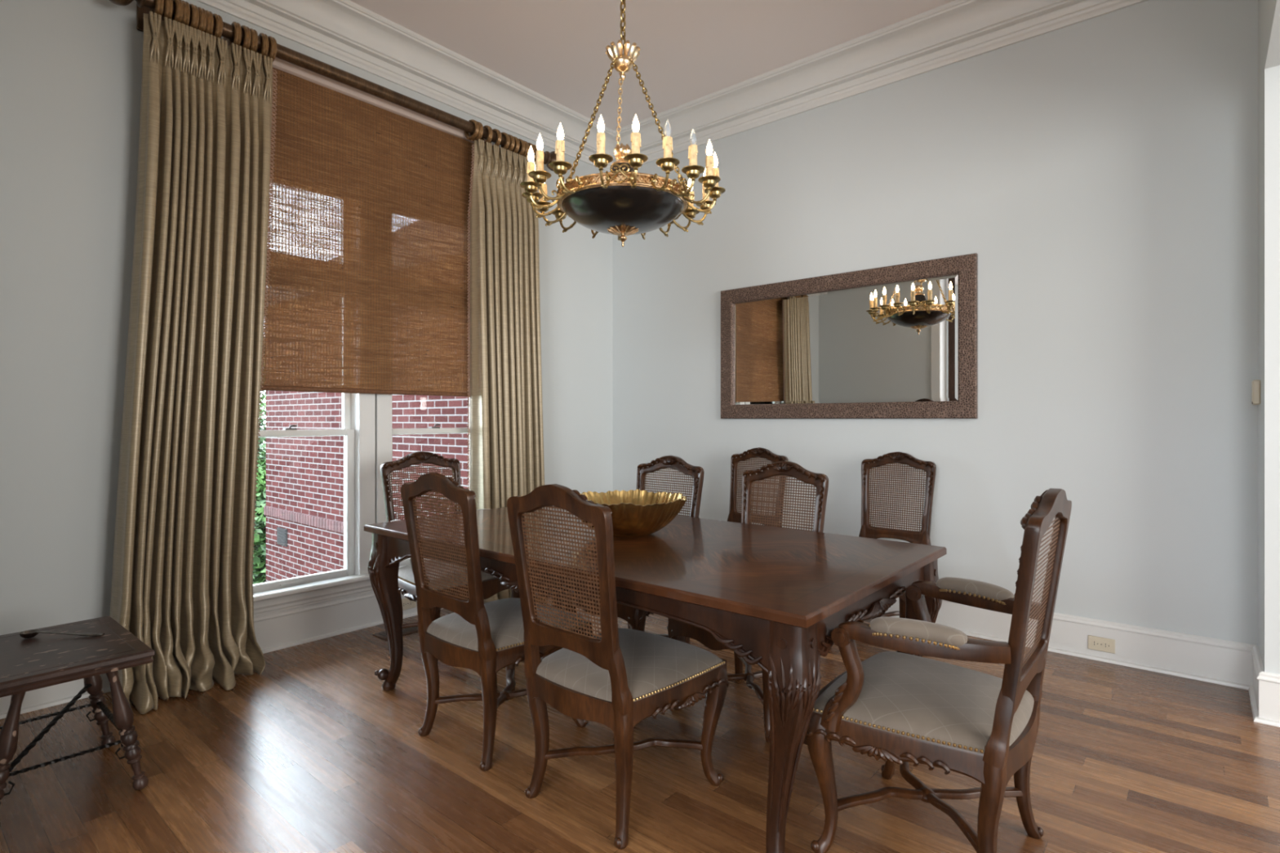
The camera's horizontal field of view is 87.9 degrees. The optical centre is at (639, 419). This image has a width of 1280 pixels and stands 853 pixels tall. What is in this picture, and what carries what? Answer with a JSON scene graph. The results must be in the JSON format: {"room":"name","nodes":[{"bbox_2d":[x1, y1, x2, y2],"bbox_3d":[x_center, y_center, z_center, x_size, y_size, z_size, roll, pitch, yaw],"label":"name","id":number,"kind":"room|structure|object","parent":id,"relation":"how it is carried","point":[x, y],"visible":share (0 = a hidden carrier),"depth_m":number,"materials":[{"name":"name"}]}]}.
{"room":"dining room","nodes":[
{"label":"dining room","id":0,"kind":"room"},
{"bbox_2d":[0,0,613,635],"bbox_3d":[-1.649,-0.550,4.183,0.220,3.600,4.420,0,0,40],"label":"wall","id":1,"kind":"structure","parent":0,"point":[71,70],"depth_m":2.99,"materials":[{"name":"grey paint"}]},
{"bbox_2d":[0,591,468,719],"bbox_3d":[-1.520,1.147,4.139,0.034,0.205,4.020,0,0,40],"label":"baseboard","id":2,"kind":"structure","parent":1,"relation":"attached to","point":[285,628],"depth_m":3.68,"materials":[{"name":"white paint"}]},
{"bbox_2d":[109,0,556,171],"bbox_3d":[-1.518,-1.926,3.996,0.223,0.163,2.787,0,0,40],"label":"curtain rod","id":3,"kind":"object","parent":1,"relation":"attached to","point":[284,53],"visible":0.59,"depth_m":3.75,"materials":[{"name":"brown wood"}]},
{"bbox_2d":[150,0,164,17],"bbox_3d":[-2.243,-1.918,3.081,0.129,0.140,0.032,0,0,43],"label":"curtain ring","id":4,"kind":"object","parent":3,"relation":"hanging from","point":[159,4],"visible":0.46,"depth_m":3.05,"materials":[{"name":"brown wood"}]},
{"bbox_2d":[160,0,173,20],"bbox_3d":[-2.219,-1.918,3.109,0.032,0.140,0.129,0,0,-45],"label":"curtain ring","id":5,"kind":"object","parent":3,"relation":"hanging from","point":[168,9],"visible":0.61,"depth_m":3.07,"materials":[{"name":"brown wood"}]},
{"bbox_2d":[171,0,183,23],"bbox_3d":[-2.196,-1.918,3.136,0.129,0.140,0.032,0,0,38],"label":"curtain ring","id":6,"kind":"object","parent":3,"relation":"hanging from","point":[178,16],"visible":0.55,"depth_m":3.10,"materials":[{"name":"brown wood"}]},
{"bbox_2d":[181,0,190,25],"bbox_3d":[-2.174,-1.918,3.162,0.032,0.140,0.129,0,0,-44],"label":"curtain ring","id":7,"kind":"object","parent":3,"relation":"hanging from","point":[186,15],"visible":0.56,"depth_m":3.12,"materials":[{"name":"brown wood"}]},
{"bbox_2d":[188,3,199,29],"bbox_3d":[-2.153,-1.918,3.187,0.129,0.140,0.032,0,0,40],"label":"curtain ring","id":8,"kind":"object","parent":3,"relation":"hanging from","point":[194,22],"visible":0.54,"depth_m":3.15,"materials":[{"name":"brown wood"}]},
{"bbox_2d":[110,11,277,714],"bbox_3d":[-2.050,-0.305,3.144,0.386,3.107,0.705,0,0,40],"label":"curtain","id":9,"kind":"object","parent":8,"relation":"hanging from","point":[182,575],"visible":0.99,"depth_m":3.15,"materials":[{"name":"beige fabric"}]},
{"bbox_2d":[197,6,206,31],"bbox_3d":[-2.132,-1.918,3.212,0.129,0.140,0.032,0,0,42],"label":"curtain ring","id":10,"kind":"object","parent":3,"relation":"hanging from","point":[202,14],"visible":0.53,"depth_m":3.17,"materials":[{"name":"brown wood"}]},
{"bbox_2d":[204,9,213,35],"bbox_3d":[-2.111,-1.918,3.237,0.032,0.140,0.129,0,0,-44],"label":"curtain ring","id":11,"kind":"object","parent":3,"relation":"hanging from","point":[210,18],"visible":0.51,"depth_m":3.20,"materials":[{"name":"brown wood"}]},
{"bbox_2d":[212,13,222,39],"bbox_3d":[-2.089,-1.918,3.263,0.129,0.140,0.032,0,0,40],"label":"curtain ring","id":12,"kind":"object","parent":3,"relation":"hanging from","point":[219,21],"visible":0.52,"depth_m":3.23,"materials":[{"name":"brown wood"}]},
{"bbox_2d":[229,21,241,45],"bbox_3d":[-2.032,-1.918,3.330,0.032,0.140,0.129,0,0,-43],"label":"curtain ring","id":13,"kind":"object","parent":3,"relation":"hanging from","point":[237,29],"visible":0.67,"depth_m":3.29,"materials":[{"name":"brown wood"}]},
{"bbox_2d":[240,25,251,50],"bbox_3d":[-2.006,-1.918,3.360,0.129,0.140,0.032,0,0,41],"label":"curtain ring","id":14,"kind":"object","parent":3,"relation":"hanging from","point":[247,34],"visible":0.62,"depth_m":3.32,"materials":[{"name":"brown wood"}]},
{"bbox_2d":[248,28,257,53],"bbox_3d":[-1.983,-1.918,3.387,0.032,0.140,0.129,0,0,-44],"label":"curtain ring","id":15,"kind":"object","parent":3,"relation":"hanging from","point":[254,42],"visible":0.5,"depth_m":3.35,"materials":[{"name":"brown wood"}]},
{"bbox_2d":[256,32,268,57],"bbox_3d":[-1.950,-1.918,3.426,0.032,0.140,0.129,0,0,-44],"label":"curtain ring","id":16,"kind":"object","parent":3,"relation":"hanging from","point":[264,48],"visible":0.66,"depth_m":3.39,"materials":[{"name":"brown wood"}]},
{"bbox_2d":[266,35,276,62],"bbox_3d":[-1.928,-1.918,3.453,0.129,0.140,0.032,0,0,41],"label":"curtain ring","id":17,"kind":"object","parent":3,"relation":"hanging from","point":[273,51],"visible":0.52,"depth_m":3.42,"materials":[{"name":"brown wood"}]},
{"bbox_2d":[463,119,479,141],"bbox_3d":[-1.118,-1.918,4.408,0.129,0.140,0.032,0,0,36],"label":"curtain ring","id":18,"kind":"object","parent":3,"relation":"hanging from","point":[476,132],"visible":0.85,"depth_m":4.38,"materials":[{"name":"brown wood"}]},
{"bbox_2d":[470,121,483,141],"bbox_3d":[-1.092,-1.918,4.439,0.032,0.140,0.129,0,0,-45],"label":"curtain ring","id":19,"kind":"object","parent":3,"relation":"hanging from","point":[481,126],"visible":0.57,"depth_m":4.40,"materials":[{"name":"brown wood"}]},
{"bbox_2d":[480,124,493,143],"bbox_3d":[-1.044,-1.918,4.496,0.129,0.140,0.032,0,0,44],"label":"curtain ring","id":20,"kind":"object","parent":3,"relation":"hanging from","point":[489,128],"visible":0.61,"depth_m":4.46,"materials":[{"name":"brown wood"}]},
{"bbox_2d":[490,128,502,146],"bbox_3d":[-0.999,-1.918,4.549,0.129,0.140,0.032,0,0,38],"label":"curtain ring","id":21,"kind":"object","parent":3,"relation":"hanging from","point":[499,133],"visible":0.54,"depth_m":4.51,"materials":[{"name":"brown wood"}]},
{"bbox_2d":[494,132,510,150],"bbox_3d":[-0.953,-1.918,4.603,0.129,0.140,0.032,0,0,34],"label":"curtain ring","id":22,"kind":"object","parent":3,"relation":"hanging from","point":[506,146],"visible":0.59,"depth_m":4.57,"materials":[{"name":"brown wood"}]},
{"bbox_2d":[500,133,515,151],"bbox_3d":[-0.924,-1.918,4.637,0.129,0.140,0.032,0,0,39],"label":"curtain ring","id":23,"kind":"object","parent":3,"relation":"hanging from","point":[513,140],"visible":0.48,"depth_m":4.60,"materials":[{"name":"brown wood"}]},
{"bbox_2d":[466,138,544,603],"bbox_3d":[-0.870,-0.305,4.595,0.286,3.107,0.638,0,0,40],"label":"curtain","id":24,"kind":"object","parent":23,"relation":"hanging from","point":[505,446],"visible":0.8,"depth_m":4.55,"materials":[{"name":"beige fabric"}]},
{"bbox_2d":[507,136,519,153],"bbox_3d":[-0.895,-1.918,4.671,0.129,0.140,0.032,0,0,42],"label":"curtain ring","id":25,"kind":"object","parent":3,"relation":"hanging from","point":[517,140],"visible":0.47,"depth_m":4.63,"materials":[{"name":"brown wood"}]},
{"bbox_2d":[511,138,525,155],"bbox_3d":[-0.866,-1.918,4.706,0.129,0.140,0.032,0,0,34],"label":"curtain ring","id":26,"kind":"object","parent":3,"relation":"hanging from","point":[523,145],"visible":0.48,"depth_m":4.67,"materials":[{"name":"brown wood"}]},
{"bbox_2d":[516,140,528,156],"bbox_3d":[-0.837,-1.918,4.740,0.032,0.140,0.129,0,0,-43],"label":"curtain ring","id":27,"kind":"object","parent":3,"relation":"hanging from","point":[526,150],"visible":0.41,"depth_m":4.70,"materials":[{"name":"brown wood"}]},
{"bbox_2d":[528,142,535,155],"bbox_3d":[-0.808,-1.918,4.774,0.129,0.140,0.032,0,0,35],"label":"curtain ring","id":28,"kind":"object","parent":3,"relation":"hanging from","point":[530,144],"visible":0.2,"depth_m":4.74,"materials":[{"name":"brown wood"}]},
{"bbox_2d":[533,144,537,160],"bbox_3d":[-0.779,-1.918,4.809,0.129,0.140,0.032,0,0,43],"label":"curtain ring","id":29,"kind":"object","parent":3,"relation":"hanging from","point":[535,147],"visible":0.23,"depth_m":4.77,"materials":[{"name":"brown wood"}]},
{"bbox_2d":[253,141,469,616],"bbox_3d":[-1.671,-0.253,4.090,0.268,2.594,2.010,0,0,40],"label":"window","id":30,"kind":"structure","parent":1,"relation":"in","point":[367,432],"depth_m":3.98,"materials":[{"name":"white paint"}]},
{"bbox_2d":[222,37,486,396],"bbox_3d":[-1.606,-1.046,4.008,0.073,1.787,1.640,0,0,40],"label":"window shade","id":31,"kind":"object","parent":30,"relation":"attached to","point":[426,191],"visible":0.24,"depth_m":3.95,"materials":[{"name":"brown wicker"}]},
{"bbox_2d":[401,598,416,610],"bbox_3d":[-1.467,1.165,4.193,0.010,0.072,0.116,0,0,40],"label":"wall outlet","id":32,"kind":"object","parent":1,"relation":"attached to","point":[406,603],"visible":0.79,"depth_m":4.19,"materials":[{"name":"beige plastic"}]},
{"bbox_2d":[402,601,407,607],"bbox_3d":[-1.481,1.165,4.173,0.004,0.032,0.032,0,0,40],"label":"receptacle","id":33,"kind":"object","parent":32,"relation":"attached to","point":[404,603],"depth_m":4.17,"materials":[{"name":"grey plastic"}]},
{"bbox_2d":[408,600,413,605],"bbox_3d":[-1.450,1.165,4.210,0.004,0.032,0.032,0,0,40],"label":"receptacle","id":34,"kind":"object","parent":32,"relation":"attached to","point":[411,602],"depth_m":4.20,"materials":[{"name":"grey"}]},
{"bbox_2d":[0,597,1279,852],"bbox_3d":[0.121,1.300,-0.123,8.350,0.100,9.000,0,0,40],"label":"floor","id":35,"kind":"structure","parent":0,"point":[309,753],"depth_m":2.34,"materials":[{"name":"brown wood"}]},
{"bbox_2d":[0,616,154,805],"bbox_3d":[-1.979,1.007,2.240,0.595,0.483,0.421,0,0,40],"label":"side table","id":36,"kind":"object","parent":35,"relation":"on","point":[42,660],"visible":0.98,"depth_m":2.19,"materials":[{"name":"brown wood"}]},
{"bbox_2d":[18,629,105,638],"bbox_3d":[-2.030,0.754,2.332,0.270,0.022,0.053,0,0,-5],"label":"ladle","id":37,"kind":"object","parent":36,"relation":"on","point":[33,633],"visible":1,"depth_m":2.33,"materials":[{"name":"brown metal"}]},
{"bbox_2d":[18,629,39,638],"bbox_3d":[-2.138,0.754,2.323,0.054,0.020,0.054,0,0,40],"label":"bowl","id":38,"kind":"object","parent":37,"relation":"attached to","point":[33,633],"depth_m":2.32,"materials":[{"name":"black metal"}]},
{"bbox_2d":[372,626,417,639],"bbox_3d":[-1.387,1.246,3.921,0.150,0.008,0.330,0,0,40],"label":"floor vent","id":39,"kind":"object","parent":35,"relation":"in","point":[406,631],"visible":0.34,"depth_m":3.87,"materials":[{"name":"brown metal"}]},
{"bbox_2d":[380,451,519,662],"bbox_3d":[-1.033,0.720,3.622,0.621,1.071,0.664,0,0,40],"label":"armchair","id":40,"kind":"object","parent":35,"relation":"on","point":[491,585],"visible":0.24,"depth_m":3.62,"materials":[{"name":"brown wood"}]},
{"bbox_2d":[398,560,496,590],"bbox_3d":[-1.010,0.804,3.603,0.514,0.068,0.582,0,0,40],"label":"seat cushion","id":41,"kind":"object","parent":40,"relation":"on","point":[406,575],"depth_m":3.42,"materials":[{"name":"beige fabric"}]},
{"bbox_2d":[400,472,592,771],"bbox_3d":[-0.569,0.726,2.661,0.540,1.059,0.623,0,0,40],"label":"dining chair","id":42,"kind":"object","parent":35,"relation":"on","point":[487,638],"visible":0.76,"depth_m":2.47,"materials":[{"name":"brown wood"}]},
{"bbox_2d":[426,598,587,651],"bbox_3d":[-0.549,0.804,2.682,0.502,0.068,0.514,0,0,40],"label":"seat cushion","id":43,"kind":"object","parent":42,"relation":"on","point":[451,632],"depth_m":2.52,"materials":[{"name":"beige fabric"}]},
{"bbox_2d":[506,484,728,849],"bbox_3d":[-0.073,0.726,2.234,0.540,1.059,0.623,0,0,40],"label":"dining chair","id":44,"kind":"object","parent":35,"relation":"on","point":[614,677],"visible":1,"depth_m":2.07,"materials":[{"name":"brown wood"}]},
{"bbox_2d":[536,628,724,702],"bbox_3d":[-0.053,0.804,2.255,0.502,0.068,0.514,0,0,40],"label":"seat cushion","id":45,"kind":"object","parent":44,"relation":"on","point":[657,667],"depth_m":2.12,"materials":[{"name":"beige fabric"}]},
{"bbox_2d":[560,455,704,644],"bbox_3d":[-0.026,0.726,3.372,0.540,1.059,0.623,0,0,40],"label":"dining chair","id":46,"kind":"object","parent":35,"relation":"on","point":[635,618],"visible":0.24,"depth_m":3.48,"materials":[{"name":"brown wood"}]},
{"bbox_2d":[364,506,946,852],"bbox_3d":[-0.053,0.872,2.830,2.235,0.757,1.190,0,0,40],"label":"dining table","id":47,"kind":"object","parent":35,"relation":"on","point":[775,597],"visible":0.67,"depth_m":2.14,"materials":[{"name":"brown wood"}]},
{"bbox_2d":[579,488,686,537],"bbox_3d":[-0.056,0.410,2.855,0.519,0.167,0.520,0,0,-28],"label":"bowl","id":48,"kind":"object","parent":47,"relation":"on","point":[637,513],"visible":0.72,"depth_m":2.71,"materials":[{"name":"gold metal"}]},
{"bbox_2d":[666,460,828,742],"bbox_3d":[0.494,0.726,2.905,0.540,1.059,0.623,0,0,40],"label":"dining chair","id":49,"kind":"object","parent":35,"relation":"on","point":[677,630],"visible":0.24,"depth_m":3.04,"materials":[{"name":"brown wood"}]},
{"bbox_2d":[727,447,787,527],"bbox_3d":[0.641,0.726,4.386,0.540,1.059,0.623,0,0,40],"label":"dining chair","id":50,"kind":"object","parent":35,"relation":"on","point":[734,516],"visible":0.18,"depth_m":4.63,"materials":[{"name":"brown wood"}]},
{"bbox_2d":[857,451,936,622],"bbox_3d":[1.370,0.726,3.781,0.540,1.059,0.623,0,0,40],"label":"dining chair","id":51,"kind":"object","parent":35,"relation":"on","point":[867,531],"visible":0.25,"depth_m":3.96,"materials":[{"name":"brown wood"}]},
{"bbox_2d":[803,488,1071,852],"bbox_3d":[0.879,0.720,1.955,0.621,1.071,0.664,0,0,40],"label":"armchair","id":52,"kind":"object","parent":35,"relation":"on","point":[900,707],"visible":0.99,"depth_m":1.81,"materials":[{"name":"brown wood"}]},
{"bbox_2d":[813,651,1034,754],"bbox_3d":[0.857,0.804,1.974,0.514,0.068,0.582,0,0,40],"label":"seat cushion","id":53,"kind":"object","parent":52,"relation":"on","point":[904,697],"depth_m":1.83,"materials":[{"name":"beige fabric"}]},
{"bbox_2d":[349,0,954,130],"bbox_3d":[0.121,-2.400,-0.123,8.350,0.100,9.000,0,0,40],"label":"ceiling","id":54,"kind":"structure","parent":0,"point":[691,50],"depth_m":4.07,"materials":[{"name":"paint"}]},
{"bbox_2d":[520,0,725,246],"bbox_3d":[-0.078,-1.555,2.921,0.881,1.590,0.895,0,0,-7],"label":"chandelier","id":55,"kind":"object","parent":54,"relation":"hanging from","point":[622,201],"visible":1,"depth_m":2.75,"materials":[{"name":"black paint"}]},
{"bbox_2d":[613,0,1257,645],"bbox_3d":[1.436,-0.550,4.367,4.250,3.600,0.150,0,0,40],"label":"wall","id":56,"kind":"structure","parent":0,"point":[1100,173],"depth_m":3.61,"materials":[{"name":"grey paint"}]},
{"bbox_2d":[195,0,1146,172],"bbox_3d":[0.012,-2.226,2.841,4.050,0.248,4.020,0,0,40],"label":"trim","id":57,"kind":"structure","parent":56,"relation":"attached to","point":[346,31],"depth_m":4.15,"materials":[{"name":"white paint"}]},
{"bbox_2d":[720,253,977,418],"bbox_3d":[1.274,-0.480,4.383,1.746,0.950,0.036,0,0,40],"label":"wall mirror","id":58,"kind":"object","parent":56,"relation":"attached to","point":[898,341],"visible":1,"depth_m":4.28,"materials":[{"name":"brown metal"}]},
{"bbox_2d":[733,274,957,404],"bbox_3d":[1.280,-0.480,4.391,1.540,0.744,0.001,0,0,40],"label":"mirror glass","id":59,"kind":"object","parent":58,"relation":"attached to","point":[891,341],"depth_m":4.31,"materials":[{"name":"silver"}]},
{"bbox_2d":[884,597,1279,727],"bbox_3d":[1.241,1.147,4.137,4.250,0.205,0.454,0,0,40],"label":"baseboard","id":60,"kind":"structure","parent":56,"relation":"attached to","point":[1236,664],"depth_m":3.30,"materials":[{"name":"white paint"}]},
{"bbox_2d":[1088,635,1115,653],"bbox_3d":[2.387,1.165,3.433,0.116,0.072,0.010,0,0,40],"label":"wall outlet","id":61,"kind":"object","parent":56,"relation":"attached to","point":[1097,643],"visible":1,"depth_m":3.43,"materials":[{"name":"beige plastic"}]},
{"bbox_2d":[1092,640,1099,647],"bbox_3d":[2.368,1.165,3.446,0.032,0.032,0.004,0,0,40],"label":"receptacle","id":62,"kind":"object","parent":61,"relation":"attached to","point":[1095,643],"depth_m":3.44,"materials":[{"name":"grey plastic"}]},
{"bbox_2d":[1102,642,1111,648],"bbox_3d":[2.404,1.165,3.415,0.032,0.032,0.004,0,0,40],"label":"receptacle","id":63,"kind":"object","parent":61,"relation":"attached to","point":[1105,645],"depth_m":3.41,"materials":[{"name":"grey plastic"}]},
{"bbox_2d":[1257,0,1279,674],"bbox_3d":[1.552,-0.550,1.372,0.200,3.600,4.270,0,0,40],"label":"wall","id":64,"kind":"structure","parent":0,"point":[1268,11],"depth_m":2.74,"materials":[{"name":"grey paint"}]},
{"bbox_2d":[1251,379,1260,404],"bbox_3d":[2.755,-0.120,2.968,0.028,0.110,0.090,0,0,40],"label":"light switch","id":65,"kind":"object","parent":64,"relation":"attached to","point":[1255,384],"visible":1,"depth_m":2.93,"materials":[{"name":"beige plastic"}]},
{"label":"outside","id":66,"kind":"structure","parent":0,"visible":0},
{"bbox_3d":[-18.839,2.800,14.897,39.700,0.100,50.000,0,0,40],"label":"ground","id":67,"kind":"structure","parent":66,"visible":0},
{"bbox_2d":[253,455,266,584],"bbox_3d":[-5.553,1.626,9.857,1.686,2.255,1.661,0,0,40],"label":"shrub","id":68,"kind":"object","parent":67,"relation":"on","point":[260,552],"visible":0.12,"depth_m":9.35,"materials":[{"name":"green plant"}]},
{"bbox_2d":[255,413,266,528],"bbox_3d":[-6.641,0.856,9.897,2.160,3.791,2.182,0,0,40],"label":"tree","id":69,"kind":"object","parent":67,"relation":"on","point":[263,451],"visible":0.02,"depth_m":10.12,"materials":[{"name":"green plant"}]},
{"bbox_2d":[259,365,266,526],"bbox_3d":[-8.987,0.337,14.663,4.017,4.829,4.051,0,0,40],"label":"tree","id":70,"kind":"object","parent":67,"relation":"on","point":[263,405],"visible":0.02,"depth_m":14.22,"materials":[{"name":"green plant"}]},
{"bbox_2d":[263,221,469,582],"bbox_3d":[-1.421,-0.313,8.939,5.420,6.125,5.368,0,0,40],"label":"brick house wing","id":71,"kind":"object","parent":67,"relation":"on","point":[304,509],"visible":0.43,"depth_m":7.54,"materials":[{"name":"red brick"},{"name":"white mortar"}]},
{"bbox_2d":[276,527,287,546],"bbox_3d":[-4.398,1.445,8.164,0.280,0.210,0.040,0,0,40],"label":"vent","id":72,"kind":"object","parent":71,"relation":"attached to","point":[282,532],"depth_m":8.14,"materials":[{"name":"grey metal"}]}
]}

